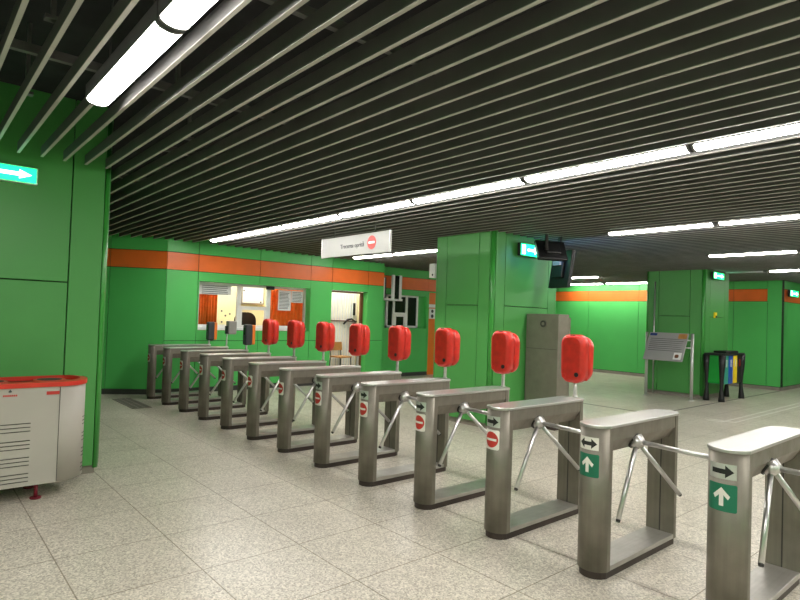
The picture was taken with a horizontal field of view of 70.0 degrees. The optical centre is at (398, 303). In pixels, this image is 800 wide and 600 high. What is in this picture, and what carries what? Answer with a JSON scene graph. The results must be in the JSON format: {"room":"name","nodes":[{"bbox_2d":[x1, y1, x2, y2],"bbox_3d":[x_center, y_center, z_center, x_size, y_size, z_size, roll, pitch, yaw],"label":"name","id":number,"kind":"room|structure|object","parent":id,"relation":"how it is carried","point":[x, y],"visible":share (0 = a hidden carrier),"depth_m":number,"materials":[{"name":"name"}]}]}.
{"room":"railway station","nodes":[
{"label":"railway station","id":0,"kind":"room"},
{"bbox_2d":[101,203,167,392],"bbox_3d":[-6.895,-0.158,11.268,4.425,3.800,0.200,2,-1,-9],"label":"wall","id":1,"kind":"structure","parent":0,"point":[135,296],"depth_m":11.42,"materials":[{"name":"green paint"}]},
{"bbox_2d":[101,389,160,394],"bbox_3d":[-6.916,1.690,11.125,4.358,0.100,0.030,2,-1,-9],"label":"baseboard","id":2,"kind":"structure","parent":1,"relation":"attached to","point":[103,391],"depth_m":11.36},
{"bbox_2d":[107,249,167,268],"bbox_3d":[-6.853,-0.969,11.199,4.413,0.348,0.022,2,-1,-9],"label":"trim","id":3,"kind":"structure","parent":1,"relation":"attached to","point":[119,257],"depth_m":11.46,"materials":[{"name":"orange paint"}]},
{"bbox_2d":[161,238,384,391],"bbox_3d":[-2.610,0.037,13.457,5.680,3.800,0.180,3,-2,-41],"label":"wall","id":4,"kind":"structure","parent":0,"point":[182,286],"depth_m":12.83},
{"bbox_2d":[171,383,312,391],"bbox_3d":[-3.231,1.853,12.809,4.000,0.100,0.030,3,-2,-41],"label":"baseboard","id":5,"kind":"structure","parent":4,"relation":"attached to","point":[303,384],"depth_m":12.47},
{"bbox_2d":[198,282,305,330],"bbox_3d":[-3.293,0.087,13.040,2.725,1.025,0.160,3,-2,-41],"label":"window","id":6,"kind":"structure","parent":4,"relation":"in","point":[220,309],"depth_m":12.87,"materials":[{"name":"clear glass"}]},
{"bbox_2d":[199,284,231,294],"bbox_3d":[-3.982,-0.313,12.441,0.730,0.220,0.006,3,-2,-41],"label":"paper notice","id":7,"kind":"object","parent":6,"relation":"attached to","point":[204,288],"visible":0.96,"depth_m":12.44,"materials":[{"name":"white paper"}]},
{"bbox_2d":[266,286,274,289],"bbox_3d":[-2.967,-0.368,13.245,0.190,0.075,0.070,3,-2,-41],"label":"wall sensor","id":8,"kind":"object","parent":6,"relation":"attached to","point":[267,287],"visible":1,"depth_m":13.20,"materials":[{"name":"black plastic"}]},
{"bbox_2d":[278,290,290,310],"bbox_3d":[-2.698,-0.084,13.552,0.340,0.480,0.006,3,-2,-41],"label":"paper notice","id":9,"kind":"object","parent":6,"relation":"attached to","point":[284,296],"visible":1,"depth_m":13.55,"materials":[{"name":"white paper"}]},
{"bbox_2d":[291,291,303,302],"bbox_3d":[-2.434,-0.170,13.779,0.330,0.280,0.006,3,-2,-41],"label":"paper notice","id":10,"kind":"object","parent":6,"relation":"attached to","point":[296,296],"visible":1,"depth_m":13.78,"materials":[{"name":"white paper"}]},
{"bbox_2d":[167,252,383,285],"bbox_3d":[-2.531,-0.772,13.416,5.668,0.348,0.022,3,-2,-41],"label":"trim","id":11,"kind":"structure","parent":4,"relation":"attached to","point":[178,261],"depth_m":13.03,"materials":[{"name":"orange paint"}]},
{"bbox_2d":[305,289,310,330],"bbox_3d":[-2.219,0.145,13.875,0.015,1.030,0.300,3,-2,-41],"label":"trim reveal","id":12,"kind":"structure","parent":4,"relation":"attached to","point":[308,291],"depth_m":13.82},
{"bbox_2d":[332,290,362,365],"bbox_3d":[-1.394,0.839,14.665,1.120,2.335,0.050,3,-2,-41],"label":"doorway","id":13,"kind":"structure","parent":4,"relation":"in","point":[360,293],"depth_m":14.98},
{"bbox_2d":[361,293,367,371],"bbox_3d":[-0.894,0.865,14.945,0.015,2.330,0.180,3,-2,-41],"label":"trim","id":14,"kind":"structure","parent":4,"relation":"attached to","point":[365,295],"depth_m":14.94,"materials":[{"name":"green paint"}]},
{"bbox_2d":[212,282,362,364],"bbox_3d":[-3.251,0.307,14.167,5.620,3.250,1.710,3,-2,-41],"label":"wall","id":15,"kind":"structure","parent":0,"point":[259,314],"depth_m":14.88,"materials":[{"name":"white paint"}]},
{"bbox_2d":[329,290,357,365],"bbox_3d":[-1.873,0.553,15.237,1.880,2.900,0.075,3,-2,-41],"label":"wall partition","id":16,"kind":"structure","parent":0,"point":[341,303],"depth_m":15.54,"materials":[{"name":"paint"}]},
{"bbox_2d":[343,303,355,323],"bbox_3d":[-1.322,0.269,15.622,0.431,0.598,0.062,3,-2,-41],"label":"wall hook","id":17,"kind":"object","parent":16,"relation":"attached to","point":[354,304],"visible":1,"depth_m":15.71,"materials":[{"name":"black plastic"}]},
{"bbox_2d":[0,0,799,283],"bbox_3d":[5.384,-1.383,9.927,31.000,0.780,22.000,3,-2,-41],"label":"ceiling","id":18,"kind":"structure","parent":0,"point":[262,114],"depth_m":4.40,"materials":[{"name":"black metal"}]},
{"bbox_2d":[85,0,185,106],"bbox_3d":[-1.574,-1.701,3.366,0.148,0.714,1.442,3,-2,-41],"label":"fluorescent light","id":19,"kind":"object","parent":18,"relation":"hanging from","point":[149,38],"visible":0.91,"depth_m":3.20,"materials":[{"name":"white plastic"}]},
{"bbox_2d":[158,0,216,31],"bbox_3d":[-0.620,-1.694,2.261,0.148,0.714,1.442,3,-2,-41],"label":"fluorescent light","id":20,"kind":"object","parent":18,"relation":"hanging from","point":[178,15],"visible":1,"depth_m":2.67,"materials":[{"name":"white plastic"}]},
{"bbox_2d":[210,233,242,241],"bbox_3d":[-3.248,-1.587,10.914,0.148,0.714,1.332,3,-2,-41],"label":"fluorescent light","id":21,"kind":"object","parent":18,"relation":"hanging from","point":[234,235],"visible":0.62,"depth_m":10.83,"materials":[{"name":"white plastic"}]},
{"bbox_2d":[240,225,284,236],"bbox_3d":[-2.313,-1.580,9.831,0.148,0.714,1.512,3,-2,-41],"label":"fluorescent light","id":22,"kind":"object","parent":18,"relation":"hanging from","point":[279,227],"visible":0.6,"depth_m":9.75,"materials":[{"name":"white plastic"}]},
{"bbox_2d":[281,214,340,228],"bbox_3d":[-1.300,-1.572,8.658,0.148,0.714,1.572,3,-2,-41],"label":"fluorescent light","id":23,"kind":"object","parent":18,"relation":"hanging from","point":[331,217],"visible":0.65,"depth_m":8.56,"materials":[{"name":"white plastic"}]},
{"bbox_2d":[321,222,391,258],"bbox_3d":[-0.700,-1.335,9.156,0.038,1.123,1.832,3,-2,-41],"label":"hanging sign","id":24,"kind":"object","parent":18,"relation":"hanging from","point":[381,241],"visible":1,"depth_m":9.04,"materials":[{"name":"metal"}]},
{"bbox_2d":[352,253,395,258],"bbox_3d":[-0.561,-1.441,13.321,0.148,0.714,1.482,3,-2,-41],"label":"fluorescent light","id":25,"kind":"object","parent":18,"relation":"hanging from","point":[386,254],"visible":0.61,"depth_m":13.22,"materials":[{"name":"white plastic"}]},
{"bbox_2d":[338,199,415,217],"bbox_3d":[-0.284,-1.564,7.482,0.148,0.714,1.522,3,-2,-41],"label":"fluorescent light","id":26,"kind":"object","parent":18,"relation":"hanging from","point":[406,202],"visible":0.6,"depth_m":7.38,"materials":[{"name":"white plastic"}]},
{"bbox_2d":[393,249,436,254],"bbox_3d":[0.426,-1.433,12.178,0.148,0.714,1.482,3,-2,-41],"label":"fluorescent light","id":27,"kind":"object","parent":18,"relation":"hanging from","point":[427,250],"visible":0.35,"depth_m":12.14,"materials":[{"name":"white plastic"}]},
{"bbox_2d":[411,177,527,203],"bbox_3d":[0.749,-1.556,6.286,0.148,0.714,1.622,3,-2,-41],"label":"fluorescent light","id":28,"kind":"object","parent":18,"relation":"hanging from","point":[517,181],"visible":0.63,"depth_m":6.16,"materials":[{"name":"white plastic"}]},
{"bbox_2d":[534,234,567,261],"bbox_3d":[2.481,-1.240,9.227,0.520,1.094,0.232,2,-1,-15],"label":"monitor","id":29,"kind":"object","parent":18,"relation":"hanging from","point":[547,250],"visible":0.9,"depth_m":9.16,"materials":[{"name":"black plastic"}]},
{"bbox_2d":[548,236,574,288],"bbox_3d":[2.712,-1.018,9.507,0.198,1.510,0.500,2,-1,-22],"label":"monitor","id":30,"kind":"object","parent":18,"relation":"hanging from","point":[561,272],"visible":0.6,"depth_m":9.38,"materials":[{"name":"black plastic"}]},
{"bbox_2d":[572,276,600,278],"bbox_3d":[5.512,-1.139,17.571,0.148,0.714,1.492,3,-2,-41],"label":"fluorescent light","id":31,"kind":"object","parent":18,"relation":"hanging from","point":[582,276],"visible":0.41,"depth_m":17.22,"materials":[{"name":"white plastic"}]},
{"bbox_2d":[571,283,604,284],"bbox_3d":[6.651,-1.036,20.379,0.148,0.714,1.492,3,-2,-41],"label":"fluorescent light","id":32,"kind":"object","parent":18,"relation":"hanging from","point":[590,283],"visible":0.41,"depth_m":20.11,"materials":[{"name":"white plastic"}]},
{"bbox_2d":[522,144,693,182],"bbox_3d":[1.798,-1.548,5.071,0.148,0.714,1.572,3,-2,-41],"label":"fluorescent light","id":33,"kind":"object","parent":18,"relation":"hanging from","point":[683,149],"visible":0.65,"depth_m":4.93,"materials":[{"name":"white plastic"}]},
{"bbox_2d":[605,282,646,283],"bbox_3d":[7.684,-1.028,19.184,0.148,0.714,1.492,3,-2,-41],"label":"fluorescent light","id":34,"kind":"object","parent":18,"relation":"hanging from","point":[631,282],"visible":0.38,"depth_m":19.00,"materials":[{"name":"white plastic"}]},
{"bbox_2d":[607,221,717,235],"bbox_3d":[3.786,-1.408,8.289,0.148,0.714,1.542,3,-2,-41],"label":"fluorescent light","id":35,"kind":"object","parent":18,"relation":"hanging from","point":[706,224],"visible":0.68,"depth_m":8.17,"materials":[{"name":"white plastic"}]},
{"bbox_2d":[690,122,799,151],"bbox_3d":[2.825,-1.540,3.883,0.148,0.714,1.552,3,-2,-41],"label":"fluorescent light","id":36,"kind":"object","parent":18,"relation":"hanging from","point":[791,128],"visible":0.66,"depth_m":4.14,"materials":[{"name":"white plastic"}]},
{"bbox_2d":[724,270,765,273],"bbox_3d":[8.535,-1.115,14.071,0.148,0.714,0.882,3,-2,-41],"label":"fluorescent light","id":37,"kind":"object","parent":18,"relation":"hanging from","point":[753,271],"visible":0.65,"depth_m":13.99,"materials":[{"name":"white plastic"}]},
{"bbox_2d":[725,271,762,273],"bbox_3d":[8.524,-0.779,14.063,0.140,0.032,0.830,3,-2,-41],"label":"diffuser","id":38,"kind":"object","parent":37,"relation":"attached to","point":[726,272],"depth_m":14.05,"materials":[{"name":"white plastic"}]},
{"bbox_2d":[708,249,799,257],"bbox_3d":[6.581,-1.260,10.632,0.148,0.714,1.492,3,-2,-41],"label":"fluorescent light","id":39,"kind":"object","parent":18,"relation":"hanging from","point":[792,250],"visible":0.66,"depth_m":10.52,"materials":[{"name":"white plastic"}]},
{"bbox_2d":[709,251,796,256],"bbox_3d":[6.570,-0.923,10.624,0.140,0.032,1.440,3,-2,-41],"label":"diffuser","id":40,"kind":"object","parent":39,"relation":"attached to","point":[758,252],"depth_m":10.59,"materials":[{"name":"white plastic"}]},
{"bbox_2d":[717,213,799,225],"bbox_3d":[4.819,-1.400,7.093,0.148,0.714,1.542,3,-2,-41],"label":"fluorescent light","id":41,"kind":"object","parent":18,"relation":"hanging from","point":[789,216],"visible":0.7,"depth_m":7.26,"materials":[{"name":"white plastic"}]},
{"bbox_2d":[768,269,799,271],"bbox_3d":[9.368,-1.109,13.106,0.148,0.714,1.492,3,-2,-41],"label":"fluorescent light","id":42,"kind":"object","parent":18,"relation":"hanging from","point":[782,270],"visible":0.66,"depth_m":13.37,"materials":[{"name":"white plastic"}]},
{"bbox_2d":[770,270,799,271],"bbox_3d":[9.357,-0.772,13.098,0.140,0.032,1.440,3,-2,-41],"label":"diffuser","id":43,"kind":"object","parent":42,"relation":"attached to","point":[770,270],"depth_m":13.42,"materials":[{"name":"white plastic"}]},
{"bbox_2d":[0,372,799,599],"bbox_3d":[5.263,2.182,9.846,31.000,0.123,22.000,3,-2,-41],"label":"floor","id":44,"kind":"structure","parent":0,"point":[175,505],"depth_m":4.78,"materials":[{"name":"tile"}]},
{"bbox_2d":[0,375,86,499],"bbox_3d":[-3.754,1.184,4.885,1.926,1.042,0.574,3,-2,-41],"label":"freezer","id":45,"kind":"object","parent":44,"relation":"on","point":[42,418],"visible":1,"depth_m":5.05,"materials":[{"name":"grey metal"}]},
{"bbox_2d":[0,81,113,473],"bbox_3d":[-4.244,-0.188,5.979,1.820,3.800,1.600,3,-2,-41],"label":"column","id":46,"kind":"structure","parent":44,"relation":"on","point":[54,232],"depth_m":5.65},
{"bbox_2d":[0,162,37,185],"bbox_3d":[-3.685,-1.234,5.351,0.524,0.164,0.071,3,-2,-41],"label":"exit sign","id":47,"kind":"object","parent":46,"relation":"attached to","point":[12,173],"visible":1,"depth_m":5.40,"materials":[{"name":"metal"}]},
{"bbox_2d":[113,398,150,408],"bbox_3d":[-4.819,1.788,10.319,0.320,0.008,1.240,3,-2,-41],"label":"floor grate","id":48,"kind":"object","parent":44,"relation":"on","point":[129,402],"visible":1,"depth_m":10.26,"materials":[{"name":"grey metal"}]},
{"bbox_2d":[146,344,210,398],"bbox_3d":[-4.132,1.316,11.076,1.222,1.033,0.829,3,-2,-41],"label":"turnstile","id":49,"kind":"object","parent":44,"relation":"on","point":[154,350],"visible":0.59,"depth_m":10.90,"materials":[{"name":"silver metal"}]},
{"bbox_2d":[206,322,216,343],"bbox_3d":[-3.834,0.594,11.730,0.198,0.460,0.140,3,-2,-41],"label":"ticket validator","id":50,"kind":"object","parent":49,"relation":"on","point":[211,327],"visible":0.97,"depth_m":11.67,"materials":[{"name":"grey plastic"}]},
{"bbox_2d":[161,346,228,404],"bbox_3d":[-3.581,1.320,10.437,1.222,1.033,0.829,3,-2,-41],"label":"turnstile","id":51,"kind":"object","parent":44,"relation":"on","point":[169,353],"visible":0.62,"depth_m":10.27,"materials":[{"name":"silver metal"}]},
{"bbox_2d":[225,321,236,346],"bbox_3d":[-3.264,0.579,11.107,0.200,0.500,0.140,3,-2,-41],"label":"ticket validator","id":52,"kind":"object","parent":51,"relation":"on","point":[231,326],"visible":1,"depth_m":11.05,"materials":[{"name":"metal"}]},
{"bbox_2d":[178,349,248,411],"bbox_3d":[-3.029,1.324,9.799,1.222,1.033,0.829,3,-2,-41],"label":"turnstile","id":53,"kind":"object","parent":44,"relation":"on","point":[187,356],"visible":0.64,"depth_m":9.68,"materials":[{"name":"silver metal"}]},
{"bbox_2d":[243,324,255,349],"bbox_3d":[-2.731,0.602,10.452,0.198,0.460,0.140,3,-2,-41],"label":"ticket validator","id":54,"kind":"object","parent":53,"relation":"on","point":[248,329],"visible":1,"depth_m":10.39,"materials":[{"name":"plastic"}]},
{"bbox_2d":[198,352,270,419],"bbox_3d":[-2.477,1.329,9.160,1.222,1.033,0.829,3,-2,-41],"label":"turnstile","id":55,"kind":"object","parent":44,"relation":"on","point":[207,360],"visible":0.64,"depth_m":9.04,"materials":[{"name":"silver metal"}]},
{"bbox_2d":[262,319,278,352],"bbox_3d":[-2.195,0.545,9.799,0.226,0.580,0.244,3,-2,-41],"label":"ticket validator","id":56,"kind":"object","parent":55,"relation":"on","point":[270,328],"visible":1,"depth_m":9.72,"materials":[{"name":"red plastic"}]},
{"bbox_2d":[242,312,255,330],"bbox_3d":[-3.691,1.051,13.666,0.520,1.710,0.520,3,-2,-41],"label":"office chair","id":57,"kind":"object","parent":44,"relation":"on","point":[247,317],"visible":0.09,"depth_m":13.69,"materials":[{"name":"fabric"}]},
{"bbox_2d":[220,356,296,428],"bbox_3d":[-1.926,1.333,8.521,1.222,1.033,0.829,3,-2,-41],"label":"turnstile","id":58,"kind":"object","parent":44,"relation":"on","point":[229,364],"visible":0.51,"depth_m":8.37,"materials":[{"name":"silver metal"}]},
{"bbox_2d":[287,320,304,356],"bbox_3d":[-1.644,0.550,9.160,0.226,0.580,0.244,3,-2,-41],"label":"ticket validator","id":59,"kind":"object","parent":58,"relation":"on","point":[295,328],"visible":1,"depth_m":9.08,"materials":[{"name":"red plastic"}]},
{"bbox_2d":[246,360,326,439],"bbox_3d":[-1.374,1.337,7.883,1.222,1.033,0.829,3,-2,-41],"label":"turnstile","id":60,"kind":"object","parent":44,"relation":"on","point":[257,370],"visible":0.64,"depth_m":7.75,"materials":[{"name":"silver metal"}]},
{"bbox_2d":[315,322,334,360],"bbox_3d":[-1.092,0.554,8.522,0.226,0.580,0.244,3,-2,-41],"label":"ticket validator","id":61,"kind":"object","parent":60,"relation":"on","point":[325,331],"visible":1,"depth_m":8.44,"materials":[{"name":"red plastic"}]},
{"bbox_2d":[277,365,360,452],"bbox_3d":[-0.822,1.341,7.244,1.222,1.033,0.829,3,-2,-41],"label":"turnstile","id":62,"kind":"object","parent":44,"relation":"on","point":[288,376],"visible":0.76,"depth_m":7.20,"materials":[{"name":"metal"}]},
{"bbox_2d":[349,323,369,365],"bbox_3d":[-0.540,0.558,7.883,0.226,0.580,0.244,3,-2,-41],"label":"ticket validator","id":63,"kind":"object","parent":62,"relation":"on","point":[359,334],"visible":1,"depth_m":7.80,"materials":[{"name":"red plastic"}]},
{"bbox_2d":[329,342,351,365],"bbox_3d":[-1.541,1.512,15.123,0.474,1.002,0.444,1,-2,41],"label":"wooden chair","id":64,"kind":"object","parent":44,"relation":"on","point":[338,345],"visible":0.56,"depth_m":15.21,"materials":[{"name":"brown wood"}]},
{"bbox_2d":[313,371,401,467],"bbox_3d":[-0.271,1.345,6.605,1.222,1.033,0.829,3,-2,-41],"label":"turnstile","id":65,"kind":"object","parent":44,"relation":"on","point":[326,384],"visible":0.89,"depth_m":6.55,"materials":[{"name":"silver metal"}]},
{"bbox_2d":[388,325,410,371],"bbox_3d":[0.011,0.562,7.244,0.226,0.580,0.244,3,-2,-41],"label":"ticket validator","id":66,"kind":"object","parent":65,"relation":"on","point":[399,337],"visible":1,"depth_m":7.16,"materials":[{"name":"red plastic"}]},
{"bbox_2d":[358,377,450,486],"bbox_3d":[0.281,1.350,5.966,1.222,1.033,0.829,3,-2,-41],"label":"turnstile","id":67,"kind":"object","parent":44,"relation":"on","point":[372,392],"visible":0.91,"depth_m":5.88,"materials":[{"name":"silver metal"}]},
{"bbox_2d":[434,328,459,377],"bbox_3d":[0.563,0.567,6.606,0.226,0.580,0.244,3,-2,-41],"label":"ticket validator","id":68,"kind":"object","parent":67,"relation":"on","point":[447,340],"visible":1,"depth_m":6.52,"materials":[{"name":"red plastic"}]},
{"bbox_2d":[413,386,509,509],"bbox_3d":[0.833,1.354,5.328,1.222,1.033,0.829,3,-2,-41],"label":"turnstile","id":69,"kind":"object","parent":44,"relation":"on","point":[429,404],"visible":0.81,"depth_m":5.20,"materials":[{"name":"silver metal"}]},
{"bbox_2d":[491,331,519,386],"bbox_3d":[1.115,0.571,5.967,0.226,0.580,0.244,3,-2,-41],"label":"ticket validator","id":70,"kind":"object","parent":69,"relation":"on","point":[505,345],"visible":1,"depth_m":5.88,"materials":[{"name":"red plastic"}]},
{"bbox_2d":[433,230,555,428],"bbox_3d":[1.718,0.107,10.074,1.790,3.800,1.320,3,-2,-41],"label":"column","id":71,"kind":"structure","parent":44,"relation":"on","point":[483,288],"depth_m":9.38,"materials":[{"name":"green paint"}]},
{"bbox_2d":[429,263,436,277],"bbox_3d":[0.635,-0.585,10.105,0.123,0.250,0.140,3,-2,-41],"label":"wall speaker","id":72,"kind":"object","parent":71,"relation":"attached to","point":[432,267],"visible":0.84,"depth_m":10.05,"materials":[{"name":"white paint"}]},
{"bbox_2d":[517,242,536,258],"bbox_3d":[2.169,-0.887,9.485,0.524,0.214,0.071,3,-2,-41],"label":"exit sign","id":73,"kind":"object","parent":71,"relation":"attached to","point":[524,249],"visible":0.71,"depth_m":9.39,"materials":[{"name":"plastic"}]},
{"bbox_2d":[484,396,583,539],"bbox_3d":[1.385,1.358,4.689,1.222,1.033,0.829,3,-2,-41],"label":"turnstile","id":74,"kind":"object","parent":44,"relation":"on","point":[506,417],"visible":0.96,"depth_m":4.68,"materials":[{"name":"metal"}]},
{"bbox_2d":[561,334,593,396],"bbox_3d":[1.667,0.575,5.328,0.226,0.580,0.244,3,-2,-41],"label":"ticket validator","id":75,"kind":"object","parent":74,"relation":"on","point":[577,351],"visible":1,"depth_m":5.25,"materials":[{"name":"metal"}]},
{"bbox_2d":[524,314,570,430],"bbox_3d":[2.472,1.093,9.423,0.462,1.850,0.620,3,-2,-41],"label":"tall cabinet","id":76,"kind":"object","parent":44,"relation":"on","point":[545,333],"visible":0.75,"depth_m":9.24,"materials":[{"name":"grey metal"}]},
{"bbox_2d":[577,409,707,579],"bbox_3d":[1.936,1.362,4.050,1.222,1.033,0.829,3,-2,-41],"label":"turnstile","id":77,"kind":"object","parent":44,"relation":"on","point":[598,558],"visible":0.96,"depth_m":4.01,"materials":[{"name":"metal"}]},
{"bbox_2d":[643,332,693,400],"bbox_3d":[6.382,1.468,13.662,0.480,1.560,1.220,3,-2,-41],"label":"stand","id":78,"kind":"object","parent":44,"relation":"on","point":[661,346],"visible":1,"depth_m":13.57,"materials":[{"name":"aluminium"},{"name":"brushed steel"},{"name":"ink"}]},
{"bbox_2d":[673,353,681,359],"bbox_3d":[6.484,1.215,13.286,0.088,0.158,0.180,3,-2,-41],"label":"photo","id":79,"kind":"object","parent":78,"relation":"attached to","point":[676,356],"depth_m":13.28,"materials":[{"name":"white paper"}]},
{"bbox_2d":[584,391,778,410],"bbox_3d":[5.900,2.279,15.762,7.700,0.002,5.880,3,-2,-41],"label":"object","id":80,"kind":"structure","parent":44,"relation":"in","point":[777,391],"depth_m":12.38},
{"bbox_2d":[646,269,728,398],"bbox_3d":[7.499,0.411,14.838,1.600,3.800,1.450,3,-2,-41],"label":"column","id":81,"kind":"structure","parent":44,"relation":"on","point":[687,301],"depth_m":14.22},
{"bbox_2d":[652,282,655,392],"bbox_3d":[6.553,0.850,14.651,0.033,2.850,0.033,2,-1,-18],"label":"conduit pipe","id":82,"kind":"object","parent":81,"relation":"attached to","point":[655,282],"visible":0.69,"depth_m":14.64,"materials":[{"name":"metal"}]},
{"bbox_2d":[711,272,723,280],"bbox_3d":[7.886,-0.688,14.107,0.644,0.174,0.071,3,-2,-41],"label":"exit sign","id":83,"kind":"object","parent":81,"relation":"attached to","point":[714,275],"visible":1,"depth_m":14.01,"materials":[{"name":"plastic"}]},
{"bbox_2d":[703,350,745,401],"bbox_3d":[7.907,1.719,13.857,1.412,1.170,0.500,3,-2,-41],"label":"recycling bin","id":84,"kind":"object","parent":44,"relation":"on","point":[721,367],"visible":1,"depth_m":13.53,"materials":[{"name":"black plastic"}]},
{"bbox_2d":[705,426,799,599],"bbox_3d":[2.488,1.366,3.412,1.222,1.033,0.829,3,-2,-41],"label":"turnstile","id":85,"kind":"object","parent":44,"relation":"on","point":[771,451],"visible":1,"depth_m":3.34,"materials":[{"name":"metal"}]},
{"bbox_2d":[381,266,435,372],"bbox_3d":[0.569,0.228,17.130,3.940,3.800,0.180,3,-2,-41],"label":"wall","id":86,"kind":"structure","parent":0,"point":[417,360],"depth_m":16.88,"materials":[{"name":"green paint"}]},
{"bbox_2d":[383,275,402,300],"bbox_3d":[-0.254,-0.455,16.058,0.720,0.720,0.360,3,-2,-41],"label":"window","id":87,"kind":"structure","parent":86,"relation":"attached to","point":[396,282],"depth_m":16.00,"materials":[{"name":"white paint"}]},
{"bbox_2d":[384,294,427,328],"bbox_3d":[0.160,0.233,16.829,1.650,1.150,0.260,3,-2,-41],"label":"window","id":88,"kind":"structure","parent":86,"relation":"in","point":[404,313],"depth_m":16.86,"materials":[{"name":"white paint"}]},
{"bbox_2d":[384,275,435,291],"bbox_3d":[0.648,-0.581,17.088,3.928,0.348,0.022,3,-2,-41],"label":"trim","id":89,"kind":"structure","parent":86,"relation":"attached to","point":[407,283],"depth_m":16.95,"materials":[{"name":"orange paint"}]},
{"bbox_2d":[401,372,426,375],"bbox_3d":[-0.022,2.046,16.507,2.300,0.100,0.030,3,-2,-41],"label":"baseboard","id":90,"kind":"structure","parent":86,"relation":"attached to","point":[408,373],"depth_m":16.89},
{"bbox_2d":[426,293,435,374],"bbox_3d":[1.236,0.918,17.623,0.930,2.490,0.092,3,-2,-41],"label":"door","id":91,"kind":"structure","parent":86,"relation":"in","point":[432,296],"depth_m":17.43,"materials":[{"name":"orange paint"}]},
{"bbox_2d":[555,280,784,387],"bbox_3d":[7.383,0.532,20.354,0.200,3.800,10.850,3,-2,-41],"label":"wall","id":92,"kind":"structure","parent":0,"point":[616,330],"depth_m":19.25,"materials":[{"name":"green paint"}]},
{"bbox_2d":[556,289,767,300],"bbox_3d":[7.343,-0.280,20.314,0.022,0.348,10.838,3,-2,-41],"label":"trim","id":93,"kind":"structure","parent":92,"relation":"attached to","point":[738,294],"depth_m":19.72,"materials":[{"name":"orange paint"}]},
{"bbox_2d":[593,369,779,390],"bbox_3d":[7.561,2.384,19.873,0.030,0.090,9.830,3,-2,-41],"label":"baseboard","id":94,"kind":"structure","parent":92,"relation":"attached to","point":[594,370],"depth_m":17.10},
{"bbox_2d":[781,280,799,386],"bbox_3d":[13.523,0.701,18.622,7.165,3.800,0.200,3,-2,-41],"label":"wall","id":95,"kind":"structure","parent":0,"point":[791,344],"depth_m":16.79,"materials":[{"name":"green paint"}]},
{"bbox_2d":[780,384,799,390],"bbox_3d":[13.446,2.551,18.431,6.980,0.090,0.030,3,-2,-41],"label":"baseboard","id":96,"kind":"structure","parent":95,"relation":"attached to","point":[798,385],"depth_m":16.63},
{"bbox_2d":[784,289,799,303],"bbox_3d":[13.608,-0.107,18.573,7.153,0.348,0.022,3,-2,-41],"label":"trim","id":97,"kind":"structure","parent":95,"relation":"attached to","point":[786,298],"depth_m":16.70,"materials":[{"name":"orange paint"}]},
{"bbox_2d":[788,290,798,297],"bbox_3d":[11.499,-0.298,16.636,0.774,0.194,0.071,3,-2,-41],"label":"exit sign","id":98,"kind":"object","parent":95,"relation":"attached to","point":[791,293],"visible":1,"depth_m":16.54,"materials":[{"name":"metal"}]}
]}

